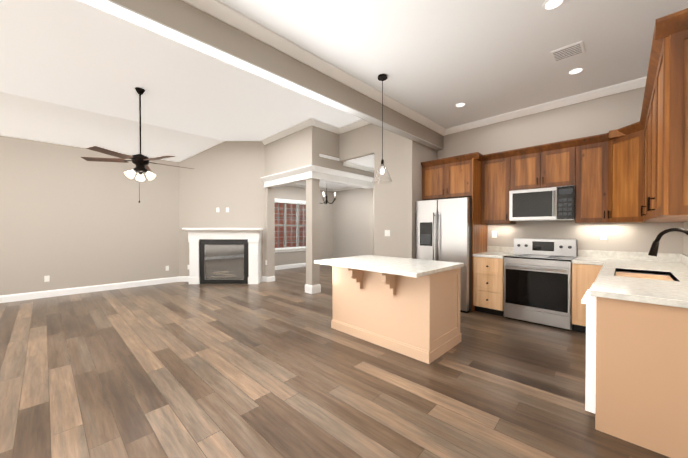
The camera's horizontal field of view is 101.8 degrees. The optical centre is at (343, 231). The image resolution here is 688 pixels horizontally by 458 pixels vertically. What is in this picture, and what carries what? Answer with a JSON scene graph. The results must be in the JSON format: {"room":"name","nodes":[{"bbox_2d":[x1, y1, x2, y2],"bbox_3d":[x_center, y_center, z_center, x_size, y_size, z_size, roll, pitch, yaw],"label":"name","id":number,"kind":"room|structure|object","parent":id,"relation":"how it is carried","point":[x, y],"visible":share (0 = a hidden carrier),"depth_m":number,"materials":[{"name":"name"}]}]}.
{"room":"kitchen","nodes":[
{"label":"kitchen","id":0,"kind":"room"},
{"bbox_2d":[0,265,669,457],"bbox_3d":[-0.581,1.302,4.577,8.890,0.060,11.900,1,1,45],"label":"floor","id":1,"kind":"structure","parent":0,"point":[279,367],"depth_m":2.36,"materials":[{"name":"brown wood"}]},
{"bbox_2d":[182,228,262,283],"bbox_3d":[-2.849,0.588,6.710,1.820,1.330,0.436,0,1,0],"label":"fireplace","id":2,"kind":"object","parent":1,"relation":"on","point":[225,255],"visible":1,"depth_m":6.65,"materials":[{"name":"white paint"},{"name":"black metal"},{"name":"clear glass"}]},
{"bbox_2d":[306,178,319,284],"bbox_3d":[-0.642,0.097,5.757,0.200,2.330,0.200,1,1,45],"label":"column","id":3,"kind":"structure","parent":1,"relation":"on","point":[312,227],"depth_m":5.68,"materials":[{"name":"beige paint"}]},
{"bbox_2d":[315,263,460,363],"bbox_3d":[0.516,0.846,3.392,1.406,0.876,0.998,1,1,45],"label":"kitchen island","id":4,"kind":"object","parent":1,"relation":"on","point":[409,307],"depth_m":3.04,"materials":[{"name":"beige wood"}]},
{"bbox_2d":[314,255,463,278],"bbox_3d":[0.510,0.388,3.381,1.450,0.040,1.060,1,1,45],"label":"island countertop","id":5,"kind":"structure","parent":4,"relation":"on","point":[385,265],"depth_m":3.11,"materials":[{"name":"white stone"}]},
{"bbox_2d":[416,197,471,312],"bbox_3d":[1.837,0.370,4.871,0.896,1.800,0.836,1,1,45],"label":"fridge","id":6,"kind":"object","parent":1,"relation":"on","point":[443,229],"visible":0.42,"depth_m":4.50,"materials":[{"name":"grey metal"}]},
{"bbox_2d":[473,256,503,316],"bbox_3d":[2.413,0.836,4.479,0.427,0.875,0.655,1,1,45],"label":"base cabinet","id":7,"kind":"object","parent":1,"relation":"on","point":[488,271],"depth_m":4.24,"materials":[{"name":"brown wood"}]},
{"bbox_2d":[473,252,513,255],"bbox_3d":[2.403,0.378,4.478,0.445,0.040,0.665,1,1,45],"label":"countertop","id":8,"kind":"structure","parent":7,"relation":"on","point":[474,253],"depth_m":4.47,"materials":[{"name":"white stone"}]},
{"bbox_2d":[504,238,576,329],"bbox_3d":[2.804,0.698,4.014,0.770,1.160,0.707,1,1,45],"label":"range","id":9,"kind":"object","parent":1,"relation":"on","point":[537,281],"visible":0.96,"depth_m":3.84,"materials":[{"name":"silver metal"}]},
{"bbox_2d":[572,260,600,331],"bbox_3d":[3.226,0.844,3.647,0.335,0.875,0.684,1,1,45],"label":"base cabinet","id":10,"kind":"object","parent":1,"relation":"on","point":[581,273],"depth_m":3.49,"materials":[{"name":"brown wood"}]},
{"bbox_2d":[573,256,604,263],"bbox_3d":[3.222,0.386,3.661,0.305,0.040,0.665,1,1,45],"label":"countertop","id":11,"kind":"structure","parent":10,"relation":"on","point":[580,259],"depth_m":3.52,"materials":[{"name":"white stone"}]},
{"bbox_2d":[581,280,687,457],"bbox_3d":[2.091,0.860,1.865,0.675,0.875,0.679,1,1,45],"label":"base cabinet","id":12,"kind":"object","parent":1,"relation":"on","point":[630,314],"depth_m":1.69,"materials":[{"name":"brown wood"}]},
{"bbox_2d":[589,256,687,307],"bbox_3d":[2.817,0.396,2.575,0.655,0.040,2.775,1,1,45],"label":"countertop","id":13,"kind":"structure","parent":12,"relation":"on","point":[671,293],"depth_m":1.96,"materials":[{"name":"white stone"}]},
{"bbox_2d":[613,268,676,279],"bbox_3d":[2.657,0.498,2.484,0.369,0.238,0.688,1,1,45],"label":"sink","id":14,"kind":"object","parent":13,"relation":"in","point":[645,273],"depth_m":2.67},
{"bbox_2d":[648,228,687,256],"bbox_3d":[2.805,0.175,2.385,0.289,0.404,0.098,1,1,45],"label":"faucet","id":15,"kind":"object","parent":13,"relation":"on","point":[653,250],"visible":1,"depth_m":2.42,"materials":[{"name":"black metal"}]},
{"bbox_2d":[0,87,687,295],"bbox_3d":[-0.581,-0.527,4.560,8.530,3.600,11.540,1,1,45],"label":"wall","id":16,"kind":"structure","parent":0,"point":[70,217],"depth_m":5.62,"materials":[{"name":"beige paint"}]},
{"bbox_2d":[44,276,49,281],"bbox_3d":[-5.670,0.908,5.334,0.008,0.115,0.070,1,1,45],"label":"electrical outlet","id":17,"kind":"object","parent":16,"relation":"attached to","point":[46,278],"visible":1,"depth_m":5.33,"materials":[{"name":"white plastic"}]},
{"bbox_2d":[275,198,305,252],"bbox_3d":[-1.736,-0.182,9.317,0.160,1.720,1.720,1,1,45],"label":"dining room window","id":18,"kind":"structure","parent":16,"relation":"in","point":[297,225],"depth_m":9.29,"materials":[{"name":"white"}]},
{"bbox_2d":[0,0,646,302],"bbox_3d":[-0.581,-0.467,4.560,8.290,3.480,11.300,1,1,45],"label":"trim","id":19,"kind":"structure","parent":16,"relation":"attached to","point":[224,13],"depth_m":3.89,"materials":[{"name":"white wood"}]},
{"bbox_2d":[385,230,389,235],"bbox_3d":[0.810,0.038,5.232,0.117,0.117,0.009,1,1,45],"label":"light switch","id":20,"kind":"object","parent":16,"relation":"attached to","point":[387,232],"visible":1,"depth_m":5.23,"materials":[{"name":"white plastic"}]},
{"bbox_2d":[421,152,480,199],"bbox_3d":[1.947,-0.906,4.970,0.909,0.670,0.595,1,1,45],"label":"upper cabinet","id":21,"kind":"object","parent":16,"relation":"attached to","point":[455,176],"depth_m":4.68,"materials":[{"name":"brown wood"}]},
{"bbox_2d":[492,231,496,237],"bbox_3d":[2.567,0.053,4.775,0.070,0.115,0.008,1,1,45],"label":"electrical outlet","id":22,"kind":"object","parent":16,"relation":"attached to","point":[494,234],"visible":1,"depth_m":4.77,"materials":[{"name":"white plastic"}]},
{"bbox_2d":[481,152,515,223],"bbox_3d":[2.523,-0.678,4.574,0.429,1.120,0.345,1,1,45],"label":"upper cabinet","id":23,"kind":"object","parent":16,"relation":"attached to","point":[494,166],"depth_m":4.45,"materials":[{"name":"brown wood"}]},
{"bbox_2d":[509,140,572,190],"bbox_3d":[2.950,-0.929,4.145,0.774,0.610,0.345,1,1,45],"label":"upper cabinet","id":24,"kind":"object","parent":16,"relation":"attached to","point":[545,165],"depth_m":4.01,"materials":[{"name":"brown wood"}]},
{"bbox_2d":[509,185,574,220],"bbox_3d":[2.919,-0.387,4.119,0.770,0.458,0.435,1,1,45],"label":"microwave","id":25,"kind":"object","parent":24,"relation":"attached to","point":[549,204],"visible":1,"depth_m":3.96,"materials":[{"name":"silver metal"}]},
{"bbox_2d":[485,244,680,259],"bbox_3d":[3.254,0.312,4.084,2.169,0.100,0.019,1,1,45],"label":"backsplash","id":26,"kind":"structure","parent":16,"relation":"attached to","point":[612,255],"depth_m":3.66,"materials":[{"name":"white stone"}]},
{"bbox_2d":[573,135,596,222],"bbox_3d":[3.340,-0.670,3.731,0.363,1.120,0.385,1,1,45],"label":"upper cabinet","id":27,"kind":"object","parent":16,"relation":"attached to","point":[585,148],"depth_m":3.68,"materials":[{"name":"brown wood"}]},
{"bbox_2d":[600,231,606,239],"bbox_3d":[3.537,0.062,3.808,0.070,0.115,0.008,1,1,45],"label":"electrical outlet","id":28,"kind":"object","parent":16,"relation":"attached to","point":[603,235],"visible":1,"depth_m":3.81,"materials":[{"name":"white plastic"}]},
{"bbox_2d":[597,122,636,222],"bbox_3d":[3.534,-0.666,3.316,0.700,1.120,0.697,1,1,45],"label":"upper cabinet","id":29,"kind":"object","parent":16,"relation":"attached to","point":[616,149],"depth_m":3.40,"materials":[{"name":"brown wood"}]},
{"bbox_2d":[637,84,687,222],"bbox_3d":[3.062,-0.659,2.620,0.385,1.120,1.153,1,1,45],"label":"upper cabinet","id":30,"kind":"object","parent":16,"relation":"attached to","point":[643,125],"depth_m":3.06,"materials":[{"name":"brown wood"}]},
{"bbox_2d":[649,8,687,219],"bbox_3d":[2.358,-0.653,1.886,0.345,1.120,1.129,1,1,45],"label":"upper cabinet","id":31,"kind":"object","parent":16,"relation":"attached to","point":[668,81],"depth_m":1.59,"materials":[{"name":"brown wood"}]},
{"bbox_2d":[681,254,687,267],"bbox_3d":[3.035,0.328,2.343,0.020,0.100,2.756,1,1,45],"label":"backsplash","id":32,"kind":"structure","parent":16,"relation":"attached to","point":[684,259],"depth_m":3.10,"materials":[{"name":"white stone"}]},
{"bbox_2d":[0,0,687,188],"bbox_3d":[-0.581,-1.892,4.547,8.290,0.730,11.300,1,1,45],"label":"ceiling","id":33,"kind":"structure","parent":0,"point":[74,72],"depth_m":3.44,"materials":[{"name":"white paint"}]},
{"bbox_2d":[81,87,191,202],"bbox_3d":[-3.144,-1.321,4.391,1.488,1.769,1.432,1,1,45],"label":"ceiling fan","id":34,"kind":"object","parent":33,"relation":"hanging from","point":[140,161],"visible":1,"depth_m":4.28,"materials":[{"name":"black metal"}]},
{"bbox_2d":[111,0,442,147],"bbox_3d":[-0.957,-1.939,2.612,0.130,0.740,8.030,1,1,45],"label":"beam","id":35,"kind":"structure","parent":33,"relation":"attached to","point":[186,18],"depth_m":2.69,"materials":[{"name":"beige paint"}]},
{"bbox_2d":[320,183,335,203],"bbox_3d":[-0.491,-1.172,8.233,0.634,0.780,0.629,1,1,45],"label":"dining chandelier","id":36,"kind":"object","parent":33,"relation":"hanging from","point":[326,202],"visible":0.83,"depth_m":8.21,"materials":[{"name":"black metal"}]},
{"bbox_2d":[372,74,391,183],"bbox_3d":[0.478,-1.262,3.469,0.250,1.310,0.250,1,1,45],"label":"pendant light","id":37,"kind":"object","parent":33,"relation":"hanging from","point":[382,77],"visible":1,"depth_m":3.46,"materials":[{"name":"glass"}]},
{"bbox_2d":[455,102,465,106],"bbox_3d":[1.771,-1.920,4.249,0.160,0.008,0.160,1,1,45],"label":"recessed light","id":38,"kind":"object","parent":33,"relation":"in","point":[461,104],"visible":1,"depth_m":4.23,"materials":[{"name":"white plastic"}]},
{"bbox_2d":[542,0,565,10],"bbox_3d":[1.752,-1.902,2.333,0.160,0.008,0.160,1,1,45],"label":"recessed light","id":39,"kind":"object","parent":33,"relation":"in","point":[548,5],"visible":1,"depth_m":2.34,"materials":[{"name":"white plastic"}]},
{"bbox_2d":[550,41,584,62],"bbox_3d":[2.388,-1.906,2.984,0.260,0.012,0.260,1,1,45],"label":"ceiling vent","id":40,"kind":"object","parent":33,"relation":"in","point":[569,51],"visible":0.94,"depth_m":2.97,"materials":[{"name":"white metal"}]},
{"bbox_2d":[567,67,584,74],"bbox_3d":[2.769,-1.911,3.338,0.160,0.008,0.160,1,1,45],"label":"recessed light","id":41,"kind":"object","parent":33,"relation":"in","point":[577,70],"visible":1,"depth_m":3.33,"materials":[{"name":"white plastic"}]},
{"label":"outside","id":42,"kind":"structure","parent":0,"visible":0},
{"bbox_2d":[275,203,305,247],"bbox_3d":[-2.564,-1.032,10.489,0.100,4.500,7.500,1,1,45],"label":"brick","id":43,"kind":"object","parent":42,"point":[288,222],"depth_m":10.87,"materials":[{"name":"red brick"}]}
]}

